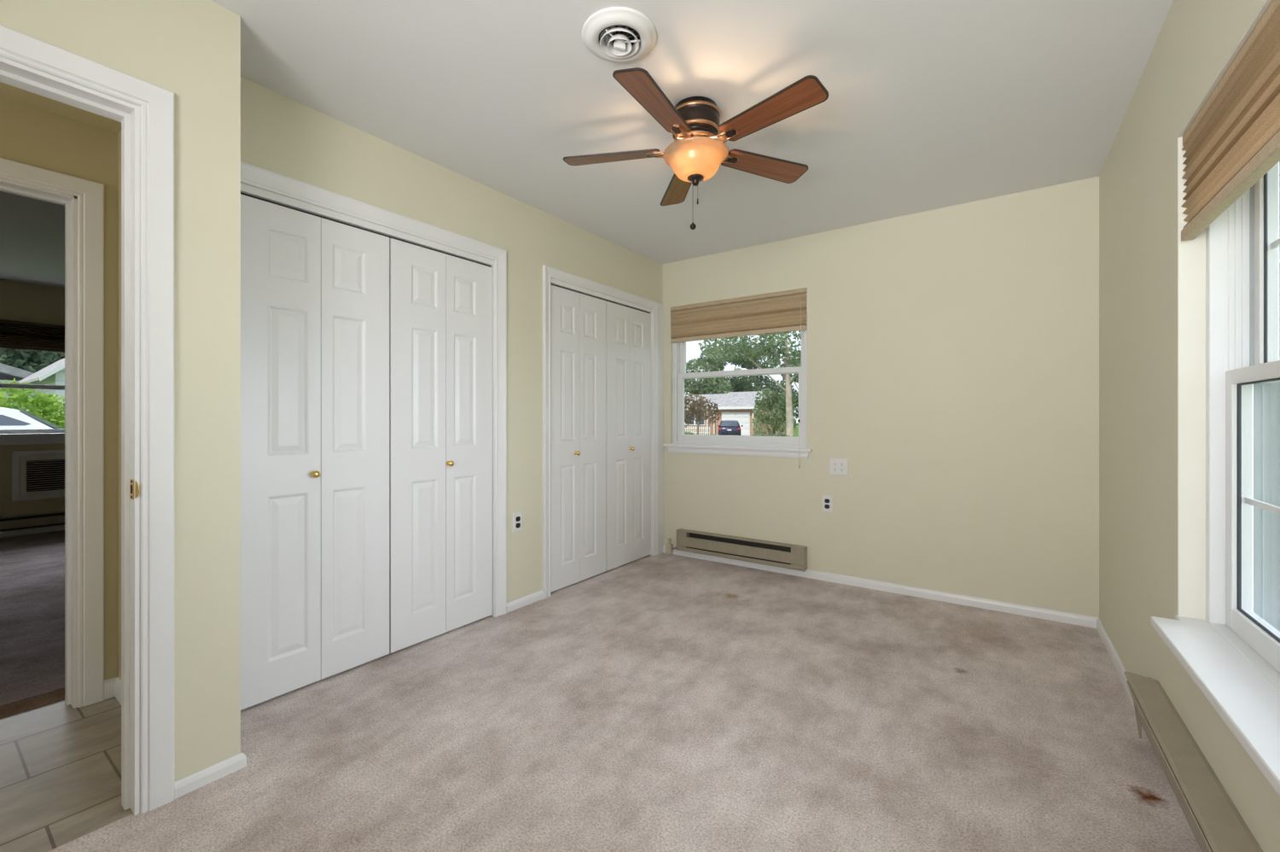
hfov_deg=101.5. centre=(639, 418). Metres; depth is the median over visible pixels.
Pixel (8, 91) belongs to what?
ceiling
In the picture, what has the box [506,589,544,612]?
baseboard
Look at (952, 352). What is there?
wall
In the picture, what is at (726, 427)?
car
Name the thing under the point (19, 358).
tree
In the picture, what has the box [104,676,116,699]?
baseboard
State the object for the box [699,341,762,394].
broad tree
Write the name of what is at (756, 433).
shrub
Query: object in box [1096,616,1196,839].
baseboard
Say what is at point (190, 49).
wall
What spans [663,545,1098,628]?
baseboard
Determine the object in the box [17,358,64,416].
house
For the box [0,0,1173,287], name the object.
ceiling
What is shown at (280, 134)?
wall
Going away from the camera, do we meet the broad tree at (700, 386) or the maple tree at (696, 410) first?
the maple tree at (696, 410)
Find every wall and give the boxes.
[0,0,240,781]
[0,96,117,680]
[0,279,64,516]
[117,130,121,679]
[240,76,662,602]
[662,176,1099,616]
[1099,0,1279,851]
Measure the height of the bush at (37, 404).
3.122 m
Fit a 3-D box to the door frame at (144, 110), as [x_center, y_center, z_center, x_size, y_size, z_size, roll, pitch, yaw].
[-1.701,0.082,1.223,0.143,2.101,0.906,0,0,35]
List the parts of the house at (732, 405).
pane, garage door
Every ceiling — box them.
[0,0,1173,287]
[0,81,121,133]
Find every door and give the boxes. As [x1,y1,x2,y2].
[240,194,389,709]
[389,238,492,652]
[550,285,606,592]
[606,301,651,570]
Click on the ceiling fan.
(695, 154)
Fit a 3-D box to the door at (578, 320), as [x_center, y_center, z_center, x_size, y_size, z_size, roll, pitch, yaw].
[-0.412,0.130,3.594,0.067,1.982,0.583,0,0,35]
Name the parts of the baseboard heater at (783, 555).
panel, plate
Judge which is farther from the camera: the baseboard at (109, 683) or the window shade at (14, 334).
the window shade at (14, 334)
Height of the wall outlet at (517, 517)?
0.114 m
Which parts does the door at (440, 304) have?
knob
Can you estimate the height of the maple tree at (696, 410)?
3.866 m
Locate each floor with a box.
[0,529,64,705]
[0,552,1201,851]
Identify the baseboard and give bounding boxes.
[0,523,64,537]
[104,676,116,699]
[114,675,121,703]
[174,752,246,798]
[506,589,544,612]
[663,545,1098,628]
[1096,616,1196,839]
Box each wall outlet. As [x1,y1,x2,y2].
[512,512,522,532]
[821,494,832,511]
[829,458,847,475]
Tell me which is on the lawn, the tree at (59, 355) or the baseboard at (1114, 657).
the tree at (59, 355)
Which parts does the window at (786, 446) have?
sill, sash, sash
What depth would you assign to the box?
4.35 m
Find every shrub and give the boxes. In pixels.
[684,430,693,434]
[750,431,767,436]
[773,432,789,436]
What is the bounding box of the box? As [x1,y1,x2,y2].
[665,537,676,554]
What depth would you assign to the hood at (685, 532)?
3.99 m
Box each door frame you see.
[0,24,174,814]
[0,157,104,708]
[240,161,506,616]
[542,265,663,598]
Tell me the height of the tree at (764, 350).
9.449 m
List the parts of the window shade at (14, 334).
rail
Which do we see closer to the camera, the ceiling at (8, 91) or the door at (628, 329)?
the ceiling at (8, 91)
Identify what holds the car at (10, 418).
on the pad
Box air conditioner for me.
[11,449,64,500]
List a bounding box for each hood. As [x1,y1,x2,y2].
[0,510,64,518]
[677,528,806,548]
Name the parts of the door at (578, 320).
knob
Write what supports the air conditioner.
attached to the wall at (19, 300)
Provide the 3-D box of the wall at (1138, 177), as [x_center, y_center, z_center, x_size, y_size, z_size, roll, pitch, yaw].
[1.124,-0.037,0.609,0.260,2.540,5.386,0,0,34]
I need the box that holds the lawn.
[693,424,798,436]
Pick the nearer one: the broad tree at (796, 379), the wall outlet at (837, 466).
the wall outlet at (837, 466)
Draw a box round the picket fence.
[684,425,709,435]
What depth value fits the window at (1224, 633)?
1.47 m
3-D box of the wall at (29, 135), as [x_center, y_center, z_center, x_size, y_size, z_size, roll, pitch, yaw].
[-2.401,-0.117,1.875,0.114,2.700,4.900,0,0,35]
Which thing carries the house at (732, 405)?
on the lawn
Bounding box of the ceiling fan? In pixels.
[563,67,828,229]
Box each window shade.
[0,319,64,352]
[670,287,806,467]
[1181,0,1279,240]
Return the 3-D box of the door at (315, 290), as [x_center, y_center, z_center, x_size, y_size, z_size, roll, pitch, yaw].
[-1.366,0.130,2.240,0.067,1.982,0.605,0,0,35]
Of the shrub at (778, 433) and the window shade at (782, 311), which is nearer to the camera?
the window shade at (782, 311)
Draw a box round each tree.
[0,348,58,372]
[3,351,64,369]
[684,339,733,395]
[684,393,721,434]
[698,330,800,436]
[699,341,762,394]
[735,344,797,399]
[750,388,798,436]
[776,360,800,416]
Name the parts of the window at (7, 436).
sill, frame, sash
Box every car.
[0,407,63,429]
[717,419,743,435]
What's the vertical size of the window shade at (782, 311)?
1.288 m
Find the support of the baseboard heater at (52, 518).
attached to the wall at (19, 300)
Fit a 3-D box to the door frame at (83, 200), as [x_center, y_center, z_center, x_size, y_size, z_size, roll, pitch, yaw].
[-2.471,0.096,1.769,0.142,2.074,0.907,0,0,35]
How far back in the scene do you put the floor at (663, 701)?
1.82 m
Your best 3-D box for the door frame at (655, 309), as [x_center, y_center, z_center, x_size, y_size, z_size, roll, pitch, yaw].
[-0.240,0.084,3.886,0.110,2.097,1.395,0,0,35]
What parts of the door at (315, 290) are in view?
knob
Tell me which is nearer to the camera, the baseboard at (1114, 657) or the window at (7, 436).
the baseboard at (1114, 657)
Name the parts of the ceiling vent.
handle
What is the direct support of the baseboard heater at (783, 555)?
attached to the wall at (952, 352)
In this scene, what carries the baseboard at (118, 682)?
attached to the wall at (119, 132)
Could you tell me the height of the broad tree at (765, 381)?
12.188 m
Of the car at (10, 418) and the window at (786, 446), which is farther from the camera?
the car at (10, 418)
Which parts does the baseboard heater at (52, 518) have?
panel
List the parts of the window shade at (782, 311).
rail, lift cord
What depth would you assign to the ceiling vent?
1.76 m
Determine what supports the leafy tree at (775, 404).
on the lawn
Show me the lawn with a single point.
(796, 429)
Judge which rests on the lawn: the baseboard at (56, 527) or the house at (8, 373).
the house at (8, 373)
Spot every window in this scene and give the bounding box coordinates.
[0,382,64,444]
[663,293,812,458]
[1150,0,1279,795]
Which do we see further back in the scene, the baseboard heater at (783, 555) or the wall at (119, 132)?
the baseboard heater at (783, 555)
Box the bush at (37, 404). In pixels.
[0,378,64,428]
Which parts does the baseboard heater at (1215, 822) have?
panel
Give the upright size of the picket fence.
0.850 m
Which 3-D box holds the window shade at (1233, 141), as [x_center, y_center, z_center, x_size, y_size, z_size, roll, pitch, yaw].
[1.348,-0.694,1.128,0.036,0.317,1.077,0,0,34]
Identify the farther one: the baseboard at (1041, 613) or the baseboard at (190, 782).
the baseboard at (1041, 613)
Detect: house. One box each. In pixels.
[0,362,33,410]
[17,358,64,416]
[684,390,785,435]
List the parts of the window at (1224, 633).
sill, frame, sash, sash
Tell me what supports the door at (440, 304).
in the wall at (280, 134)
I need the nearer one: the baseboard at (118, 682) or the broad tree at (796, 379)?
the baseboard at (118, 682)
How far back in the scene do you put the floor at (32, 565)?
2.99 m
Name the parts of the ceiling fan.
blade, blade, blade, lamp shade, blade, blade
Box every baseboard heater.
[0,510,64,531]
[676,528,807,571]
[1123,671,1262,851]
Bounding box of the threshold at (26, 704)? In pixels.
[0,686,64,718]
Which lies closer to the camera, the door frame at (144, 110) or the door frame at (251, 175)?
the door frame at (144, 110)
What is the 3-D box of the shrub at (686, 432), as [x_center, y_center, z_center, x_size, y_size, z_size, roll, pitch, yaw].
[3.317,1.314,36.827,1.318,0.874,1.136,0,0,35]
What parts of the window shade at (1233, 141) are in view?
rail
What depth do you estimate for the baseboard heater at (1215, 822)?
1.34 m
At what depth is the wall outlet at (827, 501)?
3.64 m
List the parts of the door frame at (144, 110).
strike plate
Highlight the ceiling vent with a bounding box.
[581,6,657,63]
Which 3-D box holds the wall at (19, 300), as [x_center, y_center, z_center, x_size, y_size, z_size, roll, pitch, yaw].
[-6.380,-0.117,4.678,0.180,2.700,5.100,0,0,35]
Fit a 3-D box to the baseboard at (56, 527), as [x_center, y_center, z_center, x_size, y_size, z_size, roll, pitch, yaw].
[-6.301,1.103,4.623,0.014,0.060,4.900,0,0,35]

